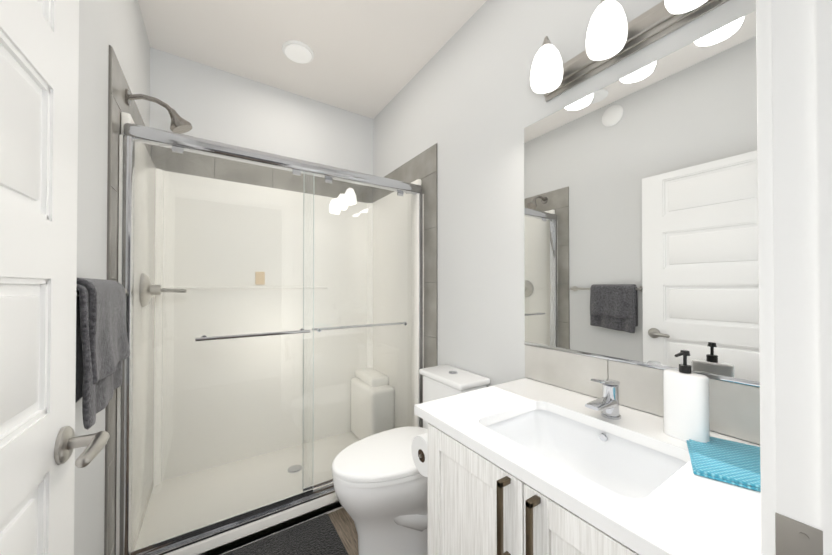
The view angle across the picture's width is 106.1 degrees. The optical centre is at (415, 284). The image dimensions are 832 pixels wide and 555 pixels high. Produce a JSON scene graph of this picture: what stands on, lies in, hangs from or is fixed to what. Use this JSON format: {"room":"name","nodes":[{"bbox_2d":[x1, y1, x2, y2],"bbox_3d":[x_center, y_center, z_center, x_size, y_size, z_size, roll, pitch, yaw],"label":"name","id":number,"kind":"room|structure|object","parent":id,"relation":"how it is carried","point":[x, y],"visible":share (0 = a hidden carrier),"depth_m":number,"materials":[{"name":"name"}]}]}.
{"room":"bathroom","nodes":[
{"label":"bathroom","id":0,"kind":"room"},
{"bbox_2d":[74,0,149,554],"bbox_3d":[-0.983,-0.114,0.814,0.100,2.740,2.800,0,-1,-33],"label":"wall","id":1,"kind":"structure","parent":0,"point":[118,26],"depth_m":1.06,"materials":[{"name":"white paint"}]},
{"bbox_2d":[75,278,130,429],"bbox_3d":[-0.934,0.168,0.933,0.113,0.365,0.568,0,-1,-33],"label":"towel","id":2,"kind":"object","parent":1,"relation":"attached to","point":[102,349],"visible":0.85,"depth_m":0.80,"materials":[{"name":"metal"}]},
{"bbox_2d":[104,45,150,554],"bbox_3d":[-1.398,0.183,1.549,0.010,2.160,0.910,0,-1,-33],"label":"wall tile","id":3,"kind":"structure","parent":1,"relation":"attached to","point":[117,87],"depth_m":1.21,"materials":[{"name":"grey tile"}]},
{"bbox_2d":[125,89,192,133],"bbox_3d":[-1.178,-0.788,1.445,0.237,0.143,0.092,0,-1,-33],"label":"shower head","id":4,"kind":"object","parent":3,"relation":"attached to","point":[179,125],"visible":1,"depth_m":1.45},
{"bbox_2d":[150,47,372,174],"bbox_3d":[-1.041,-0.099,2.387,1.520,2.740,0.100,0,-1,-33],"label":"wall","id":5,"kind":"structure","parent":0,"point":[213,104],"depth_m":2.26,"materials":[{"name":"white paint"}]},
{"bbox_2d":[151,145,372,202],"bbox_3d":[-1.011,-0.625,2.345,1.498,0.530,0.010,0,-1,-33],"label":"wall tile","id":6,"kind":"structure","parent":5,"relation":"attached to","point":[155,157],"depth_m":2.24,"materials":[{"name":"grey tile"}]},
{"bbox_2d":[138,0,486,118],"bbox_3d":[-0.306,-1.509,1.298,1.850,0.060,2.850,0,-1,-33],"label":"ceiling","id":7,"kind":"structure","parent":0,"point":[372,58],"depth_m":1.88,"materials":[{"name":"white paint"}]},
{"bbox_2d":[282,40,313,63],"bbox_3d":[-0.746,-1.464,1.983,0.190,0.017,0.190,0,-1,-33],"label":"recessed light","id":8,"kind":"object","parent":7,"relation":"in","point":[297,51],"visible":0.98,"depth_m":1.96,"materials":[{"name":"white paint"}]},
{"bbox_2d":[328,508,358,554],"bbox_3d":[-0.040,1.282,0.819,2.100,0.050,4.000,0,-1,-33],"label":"floor","id":9,"kind":"structure","parent":0,"point":[343,523],"depth_m":1.61,"materials":[{"name":"wood"}]},
{"bbox_2d":[116,112,423,554],"bbox_3d":[-0.793,0.280,2.002,1.508,1.975,0.799,0,-1,-33],"label":"shower stall","id":10,"kind":"object","parent":9,"relation":"on","point":[236,538],"depth_m":2.13,"materials":[{"name":"white plastic"}]},
{"bbox_2d":[139,273,185,306],"bbox_3d":[-1.281,0.029,1.597,0.176,0.168,0.168,0,-1,-33],"label":"shower valve","id":11,"kind":"object","parent":10,"relation":"attached to","point":[144,292],"depth_m":1.54,"materials":[{"name":"silver metal"}]},
{"bbox_2d":[119,123,422,554],"bbox_3d":[-0.587,0.249,1.686,1.474,1.820,0.066,0,-1,-33],"label":"shower door frame","id":12,"kind":"object","parent":10,"relation":"attached to","point":[146,135],"visible":0.69,"depth_m":1.36,"materials":[{"name":"silver metal"}]},
{"bbox_2d":[223,513,347,554],"bbox_3d":[-0.652,1.251,1.268,0.765,0.018,0.560,0,-1,-33],"label":"rug","id":13,"kind":"object","parent":9,"relation":"on","point":[319,535],"visible":1,"depth_m":1.51,"materials":[{"name":"grey fabric"}]},
{"bbox_2d":[332,364,489,554],"bbox_3d":[-0.034,0.864,1.519,0.753,0.798,0.384,0,-1,-33],"label":"toilet","id":14,"kind":"object","parent":9,"relation":"on","point":[380,482],"visible":0.65,"depth_m":1.36,"materials":[{"name":"white ceramic"}]},
{"bbox_2d":[414,378,760,554],"bbox_3d":[0.458,0.772,0.888,0.632,0.971,0.825,0,-1,-33],"label":"bathroom vanity","id":15,"kind":"object","parent":9,"relation":"on","point":[525,466],"visible":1,"depth_m":0.82,"materials":[{"name":"white stone"}]},
{"bbox_2d":[412,432,427,476],"bbox_3d":[0.087,0.623,1.161,0.153,0.136,0.167,0,-1,-33],"label":"toilet paper","id":16,"kind":"object","parent":15,"relation":"attached to","point":[420,450],"visible":0.25,"depth_m":1.14,"materials":[{"name":"white paper"}]},
{"bbox_2d":[485,409,686,498],"bbox_3d":[0.433,0.515,0.859,0.390,0.140,0.500,0,-1,-33],"label":"sink","id":17,"kind":"object","parent":15,"relation":"in","point":[625,465],"depth_m":0.97,"materials":[{"name":"white ceramic"}]},
{"bbox_2d":[585,378,620,419],"bbox_3d":[0.580,0.351,0.966,0.140,0.129,0.055,0,-1,-33],"label":"faucet","id":18,"kind":"object","parent":15,"relation":"on","point":[607,406],"depth_m":0.97,"materials":[{"name":"silver metal"}]},
{"bbox_2d":[663,350,709,442],"bbox_3d":[0.721,0.296,0.840,0.065,0.235,0.096,0,-1,-33],"label":"soap dispenser","id":19,"kind":"object","parent":15,"relation":"on","point":[685,403],"visible":0.98,"depth_m":0.82,"materials":[{"name":"white ceramic"}]},
{"bbox_2d":[686,437,760,491],"bbox_3d":[0.740,0.407,0.720,0.170,0.011,0.230,0,-1,37],"label":"cloth","id":20,"kind":"object","parent":15,"relation":"on","point":[729,462],"visible":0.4,"depth_m":0.71,"materials":[{"name":"blue fabric"}]},
{"bbox_2d":[373,0,755,386],"bbox_3d":[0.374,-0.105,1.698,0.100,2.740,2.800,0,-1,-33],"label":"wall","id":21,"kind":"structure","parent":0,"point":[469,101],"depth_m":1.61,"materials":[{"name":"white paint"}]},
{"bbox_2d":[129,139,413,554],"bbox_3d":[-0.588,0.254,1.687,1.434,1.724,0.136,0,-1,-33],"label":"shower door","id":22,"kind":"object","parent":21,"relation":"attached to","point":[306,489],"visible":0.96,"depth_m":1.55,"materials":[{"name":"clear glass"}]},
{"bbox_2d":[372,143,437,367],"bbox_3d":[-0.125,0.191,2.361,0.010,2.160,0.940,0,-1,-33],"label":"wall tile","id":23,"kind":"structure","parent":21,"relation":"attached to","point":[422,166],"depth_m":2.03,"materials":[{"name":"grey tile"}]},
{"bbox_2d":[530,0,728,101],"bbox_3d":[0.644,-0.863,1.039,0.173,0.190,0.590,0,-1,-33],"label":"sconce","id":24,"kind":"object","parent":21,"relation":"attached to","point":[613,36],"visible":1,"depth_m":1.03,"materials":[{"name":"white glass"}]},
{"bbox_2d":[524,10,759,386],"bbox_3d":[0.710,-0.223,1.081,0.009,0.980,0.802,0,-1,-33],"label":"mirror","id":25,"kind":"object","parent":21,"relation":"attached to","point":[641,216],"visible":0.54,"depth_m":1.00,"materials":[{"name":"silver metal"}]},
{"bbox_2d":[525,344,759,444],"bbox_3d":[0.719,0.341,1.064,0.009,0.149,0.831,0,-1,-33],"label":"tile backsplash","id":26,"kind":"structure","parent":21,"relation":"attached to","point":[734,410],"depth_m":1.03,"materials":[{"name":"grey tile"}]},
{"bbox_3d":[0.346,-0.118,0.257,1.520,2.740,0.120,0,-1,-33],"label":"wall","id":27,"kind":"structure","parent":0,"visible":0},
{"bbox_2d":[0,0,109,554],"bbox_3d":[-0.508,0.227,0.321,0.132,2.030,0.920,0,-1,-33],"label":"door","id":28,"kind":"structure","parent":27,"relation":"in","point":[40,442],"depth_m":0.57,"materials":[{"name":"white paint"}]},
{"bbox_2d":[756,0,831,554],"bbox_3d":[0.099,0.185,0.093,1.090,2.130,0.150,0,-1,-33],"label":"door frame","id":29,"kind":"structure","parent":27,"relation":"attached to","point":[794,94],"depth_m":0.39,"materials":[{"name":"white paint"}]}
]}

